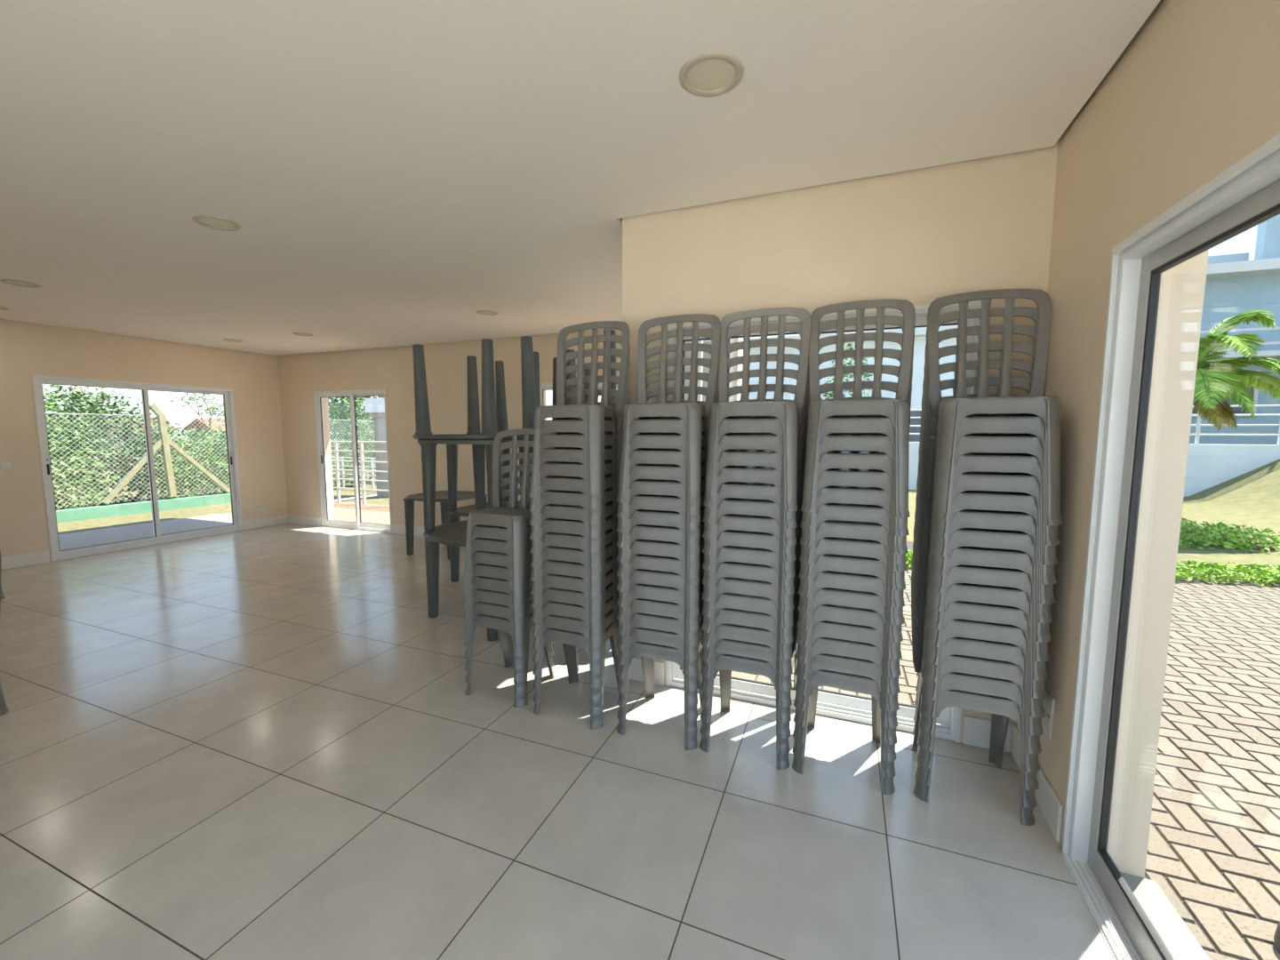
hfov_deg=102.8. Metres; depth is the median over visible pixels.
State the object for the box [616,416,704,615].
plastic chair
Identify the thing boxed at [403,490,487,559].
plastic table
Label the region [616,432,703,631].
plastic chair
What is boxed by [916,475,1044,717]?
plastic chair
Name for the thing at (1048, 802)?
baseboard
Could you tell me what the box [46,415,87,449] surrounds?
house
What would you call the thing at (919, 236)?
wall
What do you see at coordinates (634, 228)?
wall
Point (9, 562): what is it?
baseboard
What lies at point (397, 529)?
baseboard
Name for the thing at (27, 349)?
wall
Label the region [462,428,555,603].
plastic chair
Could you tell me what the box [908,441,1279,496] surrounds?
wall
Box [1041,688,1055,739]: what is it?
wall socket
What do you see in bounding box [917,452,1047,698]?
plastic chair
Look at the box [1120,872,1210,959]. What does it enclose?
trim
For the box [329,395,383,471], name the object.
tree
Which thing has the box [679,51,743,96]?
recessed light
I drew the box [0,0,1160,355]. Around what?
ceiling
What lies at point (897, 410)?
plastic chair
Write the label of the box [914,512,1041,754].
plastic chair
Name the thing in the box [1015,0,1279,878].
wall
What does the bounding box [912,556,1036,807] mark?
plastic chair
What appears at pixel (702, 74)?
diffuser
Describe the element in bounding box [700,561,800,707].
plastic chair
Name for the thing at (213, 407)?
tree
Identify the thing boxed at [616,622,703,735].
plastic chair
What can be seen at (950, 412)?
plastic chair
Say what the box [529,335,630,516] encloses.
plastic chair
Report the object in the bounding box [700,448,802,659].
plastic chair
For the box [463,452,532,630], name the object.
plastic chair
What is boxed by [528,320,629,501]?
plastic chair
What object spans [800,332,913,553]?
plastic chair
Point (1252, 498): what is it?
lawn
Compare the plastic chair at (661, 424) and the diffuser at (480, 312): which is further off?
the diffuser at (480, 312)
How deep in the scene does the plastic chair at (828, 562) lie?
2.09 m
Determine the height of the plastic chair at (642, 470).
0.918 m
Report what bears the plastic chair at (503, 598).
on the plastic chair at (484, 608)
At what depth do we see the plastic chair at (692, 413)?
2.49 m
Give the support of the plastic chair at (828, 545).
on the plastic chair at (828, 562)
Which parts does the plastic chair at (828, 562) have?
leg, seat, leg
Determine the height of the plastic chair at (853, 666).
0.918 m
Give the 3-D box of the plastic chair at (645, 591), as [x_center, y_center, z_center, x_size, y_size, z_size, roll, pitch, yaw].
[0.135,0.489,2.541,0.439,0.918,0.394,2,6,21]
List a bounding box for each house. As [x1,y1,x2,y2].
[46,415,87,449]
[93,416,173,448]
[182,418,226,447]
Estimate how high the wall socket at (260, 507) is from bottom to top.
0.100 m
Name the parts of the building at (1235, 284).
balcony rail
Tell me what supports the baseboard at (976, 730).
attached to the wall at (919, 236)
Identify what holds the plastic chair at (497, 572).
on the plastic chair at (493, 584)
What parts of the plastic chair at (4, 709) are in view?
backrest, leg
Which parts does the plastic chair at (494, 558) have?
leg, seat, backrest, leg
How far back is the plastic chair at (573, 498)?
2.54 m
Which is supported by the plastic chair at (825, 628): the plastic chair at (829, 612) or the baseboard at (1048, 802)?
the plastic chair at (829, 612)
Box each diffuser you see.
[6,280,36,286]
[198,217,234,228]
[479,311,495,314]
[687,58,735,90]
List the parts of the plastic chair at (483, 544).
leg, seat, backrest, leg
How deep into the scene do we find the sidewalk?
7.94 m
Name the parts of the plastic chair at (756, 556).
leg, seat, backrest, leg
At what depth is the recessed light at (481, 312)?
5.02 m
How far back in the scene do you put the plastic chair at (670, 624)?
2.42 m
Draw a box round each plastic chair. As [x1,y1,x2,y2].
[0,551,8,715]
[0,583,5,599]
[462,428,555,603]
[462,440,549,616]
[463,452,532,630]
[463,464,532,643]
[464,476,532,655]
[464,488,553,669]
[464,500,553,681]
[464,600,553,695]
[464,612,553,707]
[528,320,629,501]
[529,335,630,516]
[529,348,629,530]
[529,361,630,545]
[529,375,630,559]
[530,388,630,575]
[530,401,618,589]
[530,416,618,603]
[531,432,618,617]
[531,528,618,631]
[531,538,618,646]
[532,552,618,660]
[532,565,618,674]
[532,580,618,687]
[532,595,618,702]
[533,607,618,715]
[533,621,618,729]
[616,313,720,506]
[616,328,720,521]
[616,343,718,537]
[616,357,718,553]
[616,371,709,569]
[616,385,707,584]
[616,400,704,599]
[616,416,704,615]
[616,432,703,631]
[616,448,703,646]
[616,550,703,661]
[616,564,703,676]
[616,578,703,691]
[616,592,703,705]
[616,608,703,720]
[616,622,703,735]
[616,635,702,750]
[699,610,799,754]
[699,613,799,769]
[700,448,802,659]
[700,528,801,675]
[700,544,801,691]
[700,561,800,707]
[700,566,800,723]
[700,593,799,738]
[701,384,807,594]
[701,398,806,611]
[701,416,806,627]
[701,432,803,643]
[702,322,808,527]
[702,338,808,544]
[702,353,807,561]
[702,368,807,578]
[703,307,811,511]
[792,637,895,761]
[792,653,895,778]
[792,669,895,794]
[793,604,897,727]
[793,620,897,744]
[794,570,900,694]
[794,587,899,711]
[795,450,901,677]
[796,415,903,642]
[796,432,902,659]
[797,380,911,607]
[797,396,910,624]
[798,364,911,589]
[799,348,912,571]
[800,298,915,517]
[800,315,914,535]
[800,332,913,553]
[911,571,1035,825]
[912,543,1039,790]
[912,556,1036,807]
[913,526,1039,772]
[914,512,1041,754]
[915,496,1043,735]
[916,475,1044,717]
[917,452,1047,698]
[918,432,1047,679]
[920,393,1051,642]
[920,413,1049,661]
[921,376,1053,623]
[922,359,1055,604]
[923,342,1056,584]
[924,324,1058,565]
[926,306,1060,545]
[927,288,1062,525]
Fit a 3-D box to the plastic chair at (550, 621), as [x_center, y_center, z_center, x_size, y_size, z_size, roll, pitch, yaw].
[-0.314,0.686,2.726,0.439,0.918,0.394,2,6,23]
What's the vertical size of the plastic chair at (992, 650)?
0.918 m
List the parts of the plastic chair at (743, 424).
leg, seat, backrest, leg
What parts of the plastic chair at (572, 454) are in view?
leg, seat, leg, backrest, leg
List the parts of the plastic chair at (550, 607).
leg, seat, leg, leg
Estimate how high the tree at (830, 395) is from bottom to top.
3.540 m
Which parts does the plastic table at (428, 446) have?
leg, leg, leg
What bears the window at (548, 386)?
in the wall at (390, 369)
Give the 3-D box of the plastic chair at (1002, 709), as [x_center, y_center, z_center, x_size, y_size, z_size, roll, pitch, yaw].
[1.365,0.817,2.115,0.439,0.918,0.394,2,6,22]
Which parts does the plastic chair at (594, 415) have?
leg, seat, backrest, leg, leg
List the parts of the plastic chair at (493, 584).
leg, seat, backrest, leg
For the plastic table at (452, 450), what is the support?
on the plastic table at (454, 516)
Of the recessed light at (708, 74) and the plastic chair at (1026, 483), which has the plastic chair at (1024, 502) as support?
the plastic chair at (1026, 483)
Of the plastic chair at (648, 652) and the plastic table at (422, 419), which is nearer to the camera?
the plastic chair at (648, 652)
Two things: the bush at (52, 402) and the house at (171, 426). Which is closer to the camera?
the bush at (52, 402)
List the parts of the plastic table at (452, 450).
leg, leg, leg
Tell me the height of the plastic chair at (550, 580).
0.918 m
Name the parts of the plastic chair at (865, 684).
leg, leg, seat, leg, leg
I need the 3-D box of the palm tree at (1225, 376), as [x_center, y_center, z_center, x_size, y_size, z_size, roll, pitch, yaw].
[8.322,-0.829,7.822,2.038,3.265,2.203,-3,6,-26]
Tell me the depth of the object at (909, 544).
1.96 m
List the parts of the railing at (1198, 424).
rail, rail, rail, rail, post, post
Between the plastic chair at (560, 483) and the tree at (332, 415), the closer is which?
the plastic chair at (560, 483)
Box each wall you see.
[0,319,287,561]
[277,328,743,527]
[622,214,741,657]
[647,140,1058,743]
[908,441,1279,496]
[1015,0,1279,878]
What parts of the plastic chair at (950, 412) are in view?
leg, leg, backrest, seat, leg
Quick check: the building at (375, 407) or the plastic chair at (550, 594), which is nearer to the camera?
the plastic chair at (550, 594)
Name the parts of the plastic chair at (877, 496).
leg, seat, backrest, leg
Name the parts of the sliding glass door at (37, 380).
sash, sash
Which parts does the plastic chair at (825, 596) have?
leg, seat, leg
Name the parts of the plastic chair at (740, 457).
leg, seat, backrest, leg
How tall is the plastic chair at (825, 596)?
0.918 m
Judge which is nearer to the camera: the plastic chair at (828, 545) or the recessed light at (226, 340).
the plastic chair at (828, 545)
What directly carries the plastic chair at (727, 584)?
on the plastic chair at (767, 605)
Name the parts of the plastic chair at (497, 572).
leg, seat, backrest, leg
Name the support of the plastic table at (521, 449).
on the plastic table
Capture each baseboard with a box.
[1,514,287,569]
[287,514,424,536]
[628,656,1012,752]
[1010,723,1063,841]
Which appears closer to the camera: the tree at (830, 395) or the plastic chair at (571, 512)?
the plastic chair at (571, 512)
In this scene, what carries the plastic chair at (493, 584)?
on the plastic chair at (503, 598)
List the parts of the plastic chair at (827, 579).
leg, seat, leg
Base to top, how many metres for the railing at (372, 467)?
0.905 m
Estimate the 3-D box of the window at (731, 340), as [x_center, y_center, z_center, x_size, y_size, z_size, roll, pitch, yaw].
[0.472,-0.201,4.266,0.108,2.535,2.362,2,6,22]
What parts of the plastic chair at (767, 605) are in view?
leg, seat, leg, backrest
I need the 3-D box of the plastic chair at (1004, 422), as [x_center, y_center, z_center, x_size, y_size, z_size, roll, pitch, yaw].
[1.375,-0.247,2.011,0.439,0.918,0.394,2,6,22]
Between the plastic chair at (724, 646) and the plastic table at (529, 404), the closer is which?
the plastic chair at (724, 646)
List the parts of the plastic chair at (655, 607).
leg, seat, leg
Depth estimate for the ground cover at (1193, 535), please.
6.87 m
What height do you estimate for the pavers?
0.022 m
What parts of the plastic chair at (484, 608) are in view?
leg, seat, leg, leg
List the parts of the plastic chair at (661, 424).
leg, seat, backrest, leg, leg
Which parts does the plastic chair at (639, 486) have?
leg, seat, backrest, leg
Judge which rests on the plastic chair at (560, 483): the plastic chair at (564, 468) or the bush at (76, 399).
the plastic chair at (564, 468)
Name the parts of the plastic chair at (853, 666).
leg, seat, leg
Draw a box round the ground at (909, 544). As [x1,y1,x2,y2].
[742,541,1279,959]
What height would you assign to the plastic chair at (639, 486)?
0.918 m
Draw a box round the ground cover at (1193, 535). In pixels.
[1178,517,1279,553]
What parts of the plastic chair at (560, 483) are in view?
leg, seat, leg, backrest, leg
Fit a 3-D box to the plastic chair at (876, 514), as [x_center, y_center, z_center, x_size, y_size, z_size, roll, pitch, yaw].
[0.921,0.091,2.212,0.439,0.918,0.394,2,6,22]
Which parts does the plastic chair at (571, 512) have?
leg, seat, leg, leg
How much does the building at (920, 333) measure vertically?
5.350 m
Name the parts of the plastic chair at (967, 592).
backrest, leg, leg, seat, leg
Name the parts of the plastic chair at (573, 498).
leg, seat, backrest, leg, leg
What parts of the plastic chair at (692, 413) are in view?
leg, seat, backrest, leg, leg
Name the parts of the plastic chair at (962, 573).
leg, backrest, seat, leg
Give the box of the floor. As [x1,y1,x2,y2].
[0,523,1114,959]
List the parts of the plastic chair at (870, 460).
leg, seat, backrest, leg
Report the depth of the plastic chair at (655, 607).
2.41 m
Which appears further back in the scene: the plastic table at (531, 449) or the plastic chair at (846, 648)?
the plastic table at (531, 449)
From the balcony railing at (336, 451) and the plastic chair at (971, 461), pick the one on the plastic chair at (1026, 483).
the plastic chair at (971, 461)
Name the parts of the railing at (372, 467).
post, rail, rail, rail, post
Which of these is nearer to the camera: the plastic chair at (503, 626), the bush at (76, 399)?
the plastic chair at (503, 626)
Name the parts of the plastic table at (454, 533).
leg, leg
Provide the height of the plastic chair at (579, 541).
0.918 m
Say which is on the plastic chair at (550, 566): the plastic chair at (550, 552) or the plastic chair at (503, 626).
the plastic chair at (550, 552)
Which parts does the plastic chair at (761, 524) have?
leg, seat, backrest, leg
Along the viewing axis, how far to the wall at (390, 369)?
7.15 m
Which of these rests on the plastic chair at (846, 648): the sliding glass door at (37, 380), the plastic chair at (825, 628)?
the plastic chair at (825, 628)
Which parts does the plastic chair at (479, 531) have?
leg, seat, leg, backrest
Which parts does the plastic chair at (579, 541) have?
leg, seat, leg, leg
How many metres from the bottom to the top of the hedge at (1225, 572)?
0.189 m
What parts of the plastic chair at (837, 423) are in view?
leg, seat, backrest, leg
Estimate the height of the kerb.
0.400 m
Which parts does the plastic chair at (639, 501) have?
leg, seat, backrest, leg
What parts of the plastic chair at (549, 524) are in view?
leg, seat, leg, leg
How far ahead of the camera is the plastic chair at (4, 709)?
2.67 m
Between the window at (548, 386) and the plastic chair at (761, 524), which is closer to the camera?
the plastic chair at (761, 524)
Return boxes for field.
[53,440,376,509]
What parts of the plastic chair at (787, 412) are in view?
leg, seat, backrest, leg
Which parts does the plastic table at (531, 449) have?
leg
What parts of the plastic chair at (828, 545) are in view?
leg, seat, backrest, leg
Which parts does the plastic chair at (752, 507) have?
leg, seat, backrest, leg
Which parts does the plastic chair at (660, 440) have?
leg, seat, backrest, leg, leg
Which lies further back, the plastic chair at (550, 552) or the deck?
the deck
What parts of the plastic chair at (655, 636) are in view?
leg, seat, leg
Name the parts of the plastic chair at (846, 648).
leg, seat, leg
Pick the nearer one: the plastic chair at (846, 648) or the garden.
the plastic chair at (846, 648)
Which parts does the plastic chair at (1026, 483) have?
leg, leg, backrest, seat, leg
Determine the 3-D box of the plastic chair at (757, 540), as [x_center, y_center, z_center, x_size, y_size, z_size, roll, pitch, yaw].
[0.529,0.218,2.378,0.439,0.918,0.394,2,6,22]
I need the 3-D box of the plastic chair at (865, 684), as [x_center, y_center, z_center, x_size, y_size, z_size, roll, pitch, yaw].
[0.917,0.801,2.280,0.439,0.918,0.394,2,6,22]
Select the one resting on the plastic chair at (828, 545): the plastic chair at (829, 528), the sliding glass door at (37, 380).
the plastic chair at (829, 528)
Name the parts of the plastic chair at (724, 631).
leg, seat, leg, backrest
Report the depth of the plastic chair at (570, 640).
2.65 m
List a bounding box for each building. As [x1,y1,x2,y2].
[364,397,388,497]
[748,325,958,441]
[1189,214,1279,444]
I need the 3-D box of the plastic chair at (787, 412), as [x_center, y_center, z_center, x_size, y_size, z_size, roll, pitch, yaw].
[0.530,-0.350,2.324,0.439,0.918,0.394,2,6,22]
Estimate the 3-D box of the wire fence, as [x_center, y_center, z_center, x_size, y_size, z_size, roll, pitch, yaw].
[-8.886,-0.704,11.614,0.100,1.881,13.004,2,6,22]
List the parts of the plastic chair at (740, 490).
leg, seat, backrest, leg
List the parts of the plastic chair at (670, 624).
leg, seat, leg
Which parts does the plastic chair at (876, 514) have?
leg, seat, backrest, leg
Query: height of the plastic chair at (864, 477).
0.918 m
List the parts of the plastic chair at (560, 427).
leg, seat, leg, backrest, leg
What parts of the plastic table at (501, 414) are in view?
leg, leg, leg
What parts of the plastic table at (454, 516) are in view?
leg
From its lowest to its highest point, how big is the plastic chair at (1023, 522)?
0.918 m
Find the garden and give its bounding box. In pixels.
[341,496,389,505]
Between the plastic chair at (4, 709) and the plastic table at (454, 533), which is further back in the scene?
the plastic table at (454, 533)
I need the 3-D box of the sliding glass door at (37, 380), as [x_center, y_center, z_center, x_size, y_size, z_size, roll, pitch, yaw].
[-6.311,-0.200,6.601,0.108,2.075,1.977,2,6,22]
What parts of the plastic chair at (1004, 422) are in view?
leg, leg, backrest, seat, leg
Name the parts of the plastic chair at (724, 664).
leg, leg, seat, leg, backrest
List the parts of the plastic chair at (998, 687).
backrest, leg, leg, seat, leg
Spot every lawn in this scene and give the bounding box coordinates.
[56,485,376,534]
[906,458,1279,567]
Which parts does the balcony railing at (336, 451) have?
post, rail, rail, rail, rail, rail, rail, post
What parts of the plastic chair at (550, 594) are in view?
leg, seat, leg, leg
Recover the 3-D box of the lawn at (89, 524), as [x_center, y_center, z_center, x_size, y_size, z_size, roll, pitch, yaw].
[-8.969,0.673,9.431,1.850,0.001,24.000,2,6,22]
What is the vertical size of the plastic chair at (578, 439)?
0.918 m
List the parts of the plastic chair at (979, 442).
leg, leg, backrest, seat, leg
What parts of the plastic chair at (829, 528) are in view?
leg, seat, backrest, leg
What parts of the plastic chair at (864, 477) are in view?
leg, seat, backrest, leg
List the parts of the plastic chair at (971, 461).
leg, backrest, seat, leg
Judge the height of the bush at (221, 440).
2.295 m
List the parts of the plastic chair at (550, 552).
leg, seat, leg, leg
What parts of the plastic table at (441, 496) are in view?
leg, leg, leg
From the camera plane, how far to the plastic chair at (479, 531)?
2.77 m
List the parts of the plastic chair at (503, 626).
leg, seat, leg, leg, leg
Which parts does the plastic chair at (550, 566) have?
leg, seat, leg, leg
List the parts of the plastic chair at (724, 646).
leg, seat, leg, backrest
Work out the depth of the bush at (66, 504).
9.39 m
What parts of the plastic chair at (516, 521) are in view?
leg, seat, leg, backrest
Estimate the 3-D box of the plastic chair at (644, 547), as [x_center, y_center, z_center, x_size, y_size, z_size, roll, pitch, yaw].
[0.136,0.276,2.521,0.439,0.918,0.394,2,6,21]
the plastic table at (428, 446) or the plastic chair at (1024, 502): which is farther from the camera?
the plastic table at (428, 446)
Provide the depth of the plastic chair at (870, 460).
2.08 m
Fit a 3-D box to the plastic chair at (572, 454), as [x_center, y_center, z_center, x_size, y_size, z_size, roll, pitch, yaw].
[-0.314,-0.166,2.646,0.439,0.918,0.394,2,6,23]
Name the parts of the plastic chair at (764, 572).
leg, seat, leg, backrest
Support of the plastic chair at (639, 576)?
on the plastic chair at (645, 591)
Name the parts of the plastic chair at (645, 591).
leg, seat, leg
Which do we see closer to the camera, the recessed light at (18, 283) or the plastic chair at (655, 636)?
the plastic chair at (655, 636)
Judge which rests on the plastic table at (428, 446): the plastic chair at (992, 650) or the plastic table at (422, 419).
the plastic table at (422, 419)
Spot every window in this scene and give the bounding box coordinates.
[539,382,617,405]
[696,338,733,401]
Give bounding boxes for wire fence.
[45,403,375,507]
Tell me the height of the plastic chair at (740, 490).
0.918 m
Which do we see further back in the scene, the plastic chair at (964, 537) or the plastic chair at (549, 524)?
the plastic chair at (549, 524)
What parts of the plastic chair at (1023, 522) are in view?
leg, leg, backrest, seat, leg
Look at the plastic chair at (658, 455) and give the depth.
2.38 m
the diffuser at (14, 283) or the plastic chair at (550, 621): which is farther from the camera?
the diffuser at (14, 283)
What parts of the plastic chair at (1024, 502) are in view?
leg, leg, backrest, seat, leg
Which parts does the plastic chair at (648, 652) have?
leg, leg, seat, leg, leg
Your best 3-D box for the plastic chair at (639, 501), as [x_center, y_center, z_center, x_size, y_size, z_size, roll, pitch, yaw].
[0.135,0.063,2.501,0.439,0.918,0.394,2,6,21]
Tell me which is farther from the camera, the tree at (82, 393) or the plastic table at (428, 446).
the tree at (82, 393)
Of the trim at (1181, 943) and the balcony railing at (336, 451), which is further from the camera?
the balcony railing at (336, 451)
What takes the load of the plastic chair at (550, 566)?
on the plastic chair at (550, 580)
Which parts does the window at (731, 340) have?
frame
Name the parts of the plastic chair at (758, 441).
leg, seat, backrest, leg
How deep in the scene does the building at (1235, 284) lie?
16.82 m
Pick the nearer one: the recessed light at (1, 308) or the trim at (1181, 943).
the trim at (1181, 943)
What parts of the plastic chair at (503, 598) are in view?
leg, seat, backrest, leg, leg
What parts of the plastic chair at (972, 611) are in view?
backrest, leg, leg, seat, leg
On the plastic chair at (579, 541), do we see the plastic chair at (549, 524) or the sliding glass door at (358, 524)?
the plastic chair at (549, 524)
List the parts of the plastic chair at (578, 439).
leg, seat, leg, backrest, leg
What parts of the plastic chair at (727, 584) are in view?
leg, seat, leg, backrest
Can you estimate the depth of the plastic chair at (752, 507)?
2.23 m
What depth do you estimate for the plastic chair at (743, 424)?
2.23 m
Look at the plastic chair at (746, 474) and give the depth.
2.24 m
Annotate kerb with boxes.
[56,493,231,522]
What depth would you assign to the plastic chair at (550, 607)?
2.59 m
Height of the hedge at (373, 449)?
1.907 m
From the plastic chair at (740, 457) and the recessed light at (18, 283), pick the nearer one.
the plastic chair at (740, 457)
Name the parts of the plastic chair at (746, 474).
leg, seat, backrest, leg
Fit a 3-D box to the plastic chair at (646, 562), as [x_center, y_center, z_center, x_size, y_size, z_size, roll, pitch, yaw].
[0.135,0.347,2.528,0.439,0.918,0.394,2,6,21]
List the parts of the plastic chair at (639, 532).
leg, seat, leg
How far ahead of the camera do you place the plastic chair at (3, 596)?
4.49 m
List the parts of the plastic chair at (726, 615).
leg, seat, leg, backrest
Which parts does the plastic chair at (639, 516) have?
leg, seat, leg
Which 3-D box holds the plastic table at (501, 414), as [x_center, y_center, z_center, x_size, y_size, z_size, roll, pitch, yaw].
[-0.907,-0.764,4.931,0.800,0.705,0.800,2,6,22]
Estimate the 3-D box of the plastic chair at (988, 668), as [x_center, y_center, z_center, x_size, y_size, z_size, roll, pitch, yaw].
[1.367,0.675,2.101,0.439,0.918,0.394,2,6,22]
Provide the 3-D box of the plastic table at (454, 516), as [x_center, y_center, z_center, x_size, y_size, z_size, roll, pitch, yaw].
[-1.425,0.631,5.172,0.800,0.705,0.800,2,6,22]
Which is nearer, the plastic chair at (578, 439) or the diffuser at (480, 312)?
the plastic chair at (578, 439)
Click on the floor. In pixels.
(263, 743)
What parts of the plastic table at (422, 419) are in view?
leg, leg, leg, leg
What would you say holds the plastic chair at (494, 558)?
on the plastic chair at (497, 572)
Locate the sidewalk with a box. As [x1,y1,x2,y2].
[58,513,232,550]
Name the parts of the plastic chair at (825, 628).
leg, seat, leg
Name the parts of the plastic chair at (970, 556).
leg, leg, backrest, seat, leg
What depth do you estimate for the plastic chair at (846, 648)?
2.12 m
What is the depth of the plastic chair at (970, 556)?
1.93 m
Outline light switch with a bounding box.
[0,458,14,470]
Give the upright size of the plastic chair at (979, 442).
0.918 m
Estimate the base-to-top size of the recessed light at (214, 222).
0.012 m
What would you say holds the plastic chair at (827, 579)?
on the plastic chair at (825, 596)
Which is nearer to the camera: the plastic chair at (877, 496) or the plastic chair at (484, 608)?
the plastic chair at (877, 496)
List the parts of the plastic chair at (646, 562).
leg, seat, leg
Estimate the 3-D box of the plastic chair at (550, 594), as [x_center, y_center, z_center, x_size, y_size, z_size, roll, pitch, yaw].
[-0.314,0.544,2.712,0.439,0.918,0.394,2,6,23]
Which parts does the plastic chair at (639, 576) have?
leg, seat, leg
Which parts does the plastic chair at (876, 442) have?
leg, seat, backrest, leg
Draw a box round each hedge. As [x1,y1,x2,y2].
[347,442,375,479]
[905,549,1279,586]
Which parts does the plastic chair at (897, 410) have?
leg, seat, backrest, leg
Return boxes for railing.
[330,440,388,503]
[331,456,375,489]
[909,404,1279,445]
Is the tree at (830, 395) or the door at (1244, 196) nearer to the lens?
the door at (1244, 196)
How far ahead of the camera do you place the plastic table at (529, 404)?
3.52 m
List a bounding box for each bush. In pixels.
[42,384,209,509]
[43,398,119,510]
[50,460,117,510]
[139,425,352,500]
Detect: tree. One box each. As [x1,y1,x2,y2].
[42,384,143,496]
[164,389,229,487]
[328,396,375,487]
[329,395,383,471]
[820,343,872,399]
[1192,309,1279,431]
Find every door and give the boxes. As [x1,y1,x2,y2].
[32,375,242,561]
[314,389,391,533]
[665,300,981,742]
[1060,133,1279,959]
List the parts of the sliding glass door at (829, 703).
sash, sash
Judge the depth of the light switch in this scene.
5.42 m
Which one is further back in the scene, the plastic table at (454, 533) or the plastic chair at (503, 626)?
the plastic table at (454, 533)
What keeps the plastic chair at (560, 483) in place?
on the plastic chair at (573, 498)
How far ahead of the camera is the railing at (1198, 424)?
11.32 m
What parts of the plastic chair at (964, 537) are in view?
leg, backrest, seat, leg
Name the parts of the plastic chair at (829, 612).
leg, seat, leg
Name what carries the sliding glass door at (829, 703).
in the wall at (919, 236)
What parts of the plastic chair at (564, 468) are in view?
leg, seat, leg, backrest, leg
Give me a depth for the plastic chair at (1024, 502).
1.93 m
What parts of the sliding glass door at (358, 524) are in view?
sash, sash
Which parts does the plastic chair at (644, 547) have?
leg, seat, leg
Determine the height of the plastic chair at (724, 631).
0.918 m
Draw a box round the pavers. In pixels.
[717,560,1279,959]
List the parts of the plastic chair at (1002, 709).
backrest, leg, leg, seat, leg, leg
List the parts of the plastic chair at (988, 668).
backrest, leg, leg, seat, leg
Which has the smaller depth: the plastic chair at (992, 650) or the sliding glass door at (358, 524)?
the plastic chair at (992, 650)
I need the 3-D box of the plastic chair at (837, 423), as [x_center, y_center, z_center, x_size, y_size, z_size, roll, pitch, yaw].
[0.922,-0.264,2.178,0.439,0.918,0.394,2,6,22]
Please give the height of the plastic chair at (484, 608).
0.918 m
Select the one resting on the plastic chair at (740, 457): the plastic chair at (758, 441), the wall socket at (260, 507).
the plastic chair at (758, 441)
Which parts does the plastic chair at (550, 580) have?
leg, seat, leg, leg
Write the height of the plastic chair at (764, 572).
0.918 m
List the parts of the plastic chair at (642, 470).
leg, seat, backrest, leg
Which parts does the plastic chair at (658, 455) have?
leg, seat, backrest, leg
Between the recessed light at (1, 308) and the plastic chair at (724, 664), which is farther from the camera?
the recessed light at (1, 308)
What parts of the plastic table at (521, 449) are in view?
leg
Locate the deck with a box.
[221,501,390,524]
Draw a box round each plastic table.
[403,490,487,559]
[412,338,540,439]
[417,439,520,530]
[423,520,497,641]
[446,444,510,511]
[447,502,490,582]
[495,357,590,434]
[519,329,616,439]
[519,447,556,496]
[520,440,533,500]
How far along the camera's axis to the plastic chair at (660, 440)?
2.37 m
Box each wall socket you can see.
[256,503,265,510]
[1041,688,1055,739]
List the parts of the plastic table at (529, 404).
leg, leg, leg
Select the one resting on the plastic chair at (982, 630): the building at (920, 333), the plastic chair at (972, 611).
the plastic chair at (972, 611)
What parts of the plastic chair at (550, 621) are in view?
leg, seat, leg, leg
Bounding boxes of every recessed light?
[0,279,41,287]
[0,305,9,310]
[191,215,239,231]
[223,338,243,342]
[292,332,312,335]
[476,310,498,315]
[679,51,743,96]
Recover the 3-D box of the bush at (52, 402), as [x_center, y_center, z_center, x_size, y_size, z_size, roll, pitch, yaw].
[-12.242,-0.557,8.678,2.524,4.000,4.843,2,6,22]
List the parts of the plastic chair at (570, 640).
leg, leg, seat, leg, leg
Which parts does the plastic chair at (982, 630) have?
backrest, leg, leg, seat, leg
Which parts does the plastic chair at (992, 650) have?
backrest, leg, leg, seat, leg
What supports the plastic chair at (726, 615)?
on the plastic chair at (724, 631)
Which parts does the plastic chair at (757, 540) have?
leg, seat, backrest, leg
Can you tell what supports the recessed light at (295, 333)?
in the ceiling
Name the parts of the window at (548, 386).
sash, frame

